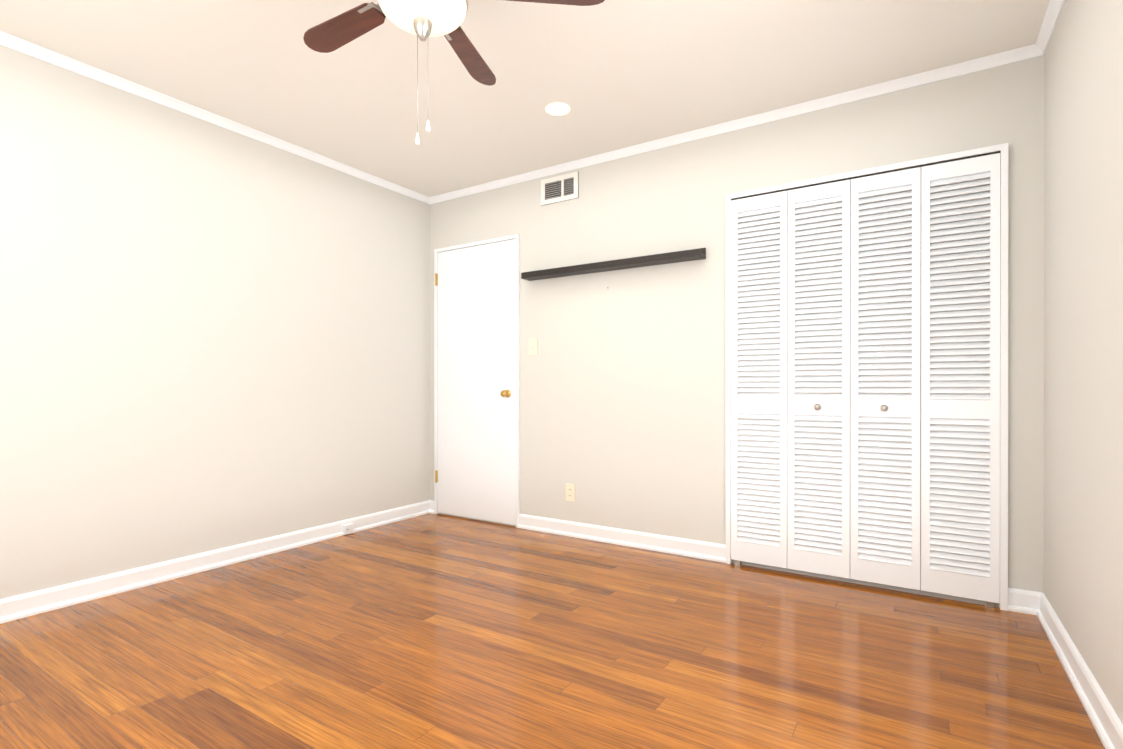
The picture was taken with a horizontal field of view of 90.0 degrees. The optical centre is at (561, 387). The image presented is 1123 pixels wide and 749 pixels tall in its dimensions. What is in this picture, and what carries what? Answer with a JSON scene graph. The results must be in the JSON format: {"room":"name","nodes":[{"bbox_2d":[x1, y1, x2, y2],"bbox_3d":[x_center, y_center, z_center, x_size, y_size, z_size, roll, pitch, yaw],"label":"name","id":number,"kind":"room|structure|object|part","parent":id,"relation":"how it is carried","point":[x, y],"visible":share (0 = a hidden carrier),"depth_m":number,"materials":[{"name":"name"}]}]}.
{"room":"empty bedroom","nodes":[
{"label":"empty bedroom","id":0,"kind":"room"},
{"bbox_2d":[0,45,429,598],"bbox_3d":[-2.099,-0.249,2.810,0.120,2.440,3.800,0,0,33],"label":"wall","id":1,"kind":"structure","parent":0,"point":[213,337],"depth_m":2.91,"materials":[{"name":"grey paint"}]},
{"bbox_2d":[0,31,427,203],"bbox_3d":[-2.034,-1.448,2.766,0.034,0.042,3.800,0,0,33],"label":"crown molding","id":2,"kind":"structure","parent":1,"relation":"attached to","point":[7,40],"depth_m":2.89,"materials":[{"name":"white wood"}]},
{"bbox_2d":[0,500,433,623],"bbox_3d":[-2.036,0.924,2.772,0.030,0.094,3.800,0,0,33],"label":"baseboard","id":3,"kind":"structure","parent":1,"relation":"attached to","point":[12,608],"depth_m":2.89,"materials":[{"name":"white wood"}]},
{"bbox_2d":[342,523,353,534],"bbox_3d":[-1.411,0.935,3.719,0.036,0.062,0.072,0,0,33],"label":"outlet","id":4,"kind":"object","parent":3,"relation":"attached to","point":[347,528],"visible":1,"depth_m":3.71,"materials":[{"name":"white plastic"}]},
{"bbox_2d":[0,0,1049,196],"bbox_3d":[-0.501,-1.517,1.789,3.910,0.100,4.040,0,0,33],"label":"ceiling","id":5,"kind":"structure","parent":0,"point":[613,75],"depth_m":2.54,"materials":[{"name":"white paint"}]},
{"bbox_2d":[303,0,604,144],"bbox_3d":[-0.458,-1.098,1.711,1.016,0.733,1.057,0,0,33],"label":"fan","id":6,"kind":"object","parent":5,"relation":"hanging from","point":[338,31],"depth_m":1.79,"materials":[{"name":"brown wood"}]},
{"bbox_3d":[-0.417,-1.129,1.688,0.260,0.064,0.260,0,0,33],"label":"fan shade","id":7,"kind":"part","parent":6,"relation":"part of","materials":[{"name":"white glass"}]},
{"bbox_2d":[545,103,569,115],"bbox_3d":[-0.020,-1.464,2.953,0.132,0.006,0.132,0,0,33],"label":"recessed light","id":8,"kind":"object","parent":5,"relation":"in","point":[557,109],"visible":1,"depth_m":2.95,"materials":[{"name":"white plastic"}]},
{"bbox_2d":[0,513,1104,748],"bbox_3d":[-0.501,1.023,1.793,3.910,0.100,4.040,0,0,33],"label":"floor","id":9,"kind":"structure","parent":0,"point":[434,631],"depth_m":2.01,"materials":[{"name":"brown wood"}]},
{"bbox_2d":[430,55,1043,592],"bbox_3d":[0.553,-0.250,3.444,3.910,2.440,0.120,0,0,33],"label":"wall","id":10,"kind":"structure","parent":0,"point":[622,401],"depth_m":3.30,"materials":[{"name":"grey paint"}]},
{"bbox_2d":[434,234,519,527],"bbox_3d":[-0.649,-0.049,4.093,0.805,2.035,0.073,0,0,33],"label":"door","id":11,"kind":"structure","parent":10,"relation":"in","point":[476,380],"depth_m":4.10,"materials":[{"name":"white wood"}]},
{"bbox_2d":[529,338,536,354],"bbox_3d":[-0.199,-0.281,3.837,0.070,0.114,0.021,0,0,33],"label":"light switch","id":12,"kind":"object","parent":10,"relation":"attached to","point":[532,346],"visible":1,"depth_m":3.84,"materials":[{"name":"beige plastic"}]},
{"bbox_2d":[541,171,577,205],"bbox_3d":[-0.015,-1.320,3.724,0.290,0.170,0.011,0,0,33],"label":"air vent","id":13,"kind":"object","parent":10,"relation":"in","point":[560,188],"visible":1,"depth_m":3.72,"materials":[{"name":"grey metal"}]},
{"bbox_2d":[566,483,574,501],"bbox_3d":[0.057,0.685,3.682,0.070,0.114,0.010,0,0,33],"label":"electrical outlet","id":14,"kind":"object","parent":10,"relation":"attached to","point":[570,492],"visible":1,"depth_m":3.68,"materials":[{"name":"beige plastic"}]},
{"bbox_2d":[521,248,705,280],"bbox_3d":[0.275,-0.766,3.487,1.235,0.062,0.100,0,0,33],"label":"shelf","id":15,"kind":"object","parent":10,"relation":"attached to","point":[660,259],"visible":1,"depth_m":3.40,"materials":[{"name":"black wood"}]},
{"bbox_2d":[518,514,725,562],"bbox_3d":[0.312,0.923,3.513,1.441,0.094,0.026,0,0,33],"label":"baseboard","id":16,"kind":"structure","parent":10,"relation":"attached to","point":[642,540],"depth_m":3.45,"materials":[{"name":"white wood"}]},
{"bbox_2d":[428,45,1031,203],"bbox_3d":[0.520,-1.449,3.371,3.570,0.042,0.034,0,0,33],"label":"crown molding","id":17,"kind":"structure","parent":10,"relation":"attached to","point":[1022,53],"depth_m":2.99,"materials":[{"name":"white wood"}]},
{"bbox_2d":[726,143,1007,610],"bbox_3d":[1.430,-0.049,2.782,1.230,2.040,0.050,0,0,33],"label":"closet doors","id":18,"kind":"structure","parent":10,"relation":"in","point":[866,376],"depth_m":2.73,"materials":[{"name":"white wood"}]},
{"bbox_2d":[1043,0,1122,723],"bbox_3d":[1.097,-0.245,0.772,0.120,2.440,3.800,0,0,33],"label":"wall","id":19,"kind":"structure","parent":0,"point":[1083,335],"depth_m":1.80,"materials":[{"name":"grey paint"}]},
{"bbox_2d":[1028,0,1064,58],"bbox_3d":[1.032,-1.444,0.811,0.034,0.042,3.800,0,0,33],"label":"crown molding","id":20,"kind":"structure","parent":19,"relation":"attached to","point":[1040,46],"depth_m":2.26,"materials":[{"name":"white wood"}]},
{"bbox_2d":[1024,590,1122,748],"bbox_3d":[1.029,0.928,0.818,0.040,0.094,3.800,0,0,33],"label":"baseboard","id":21,"kind":"structure","parent":19,"relation":"attached to","point":[1104,718],"depth_m":1.80,"materials":[{"name":"white wood"}]}
]}

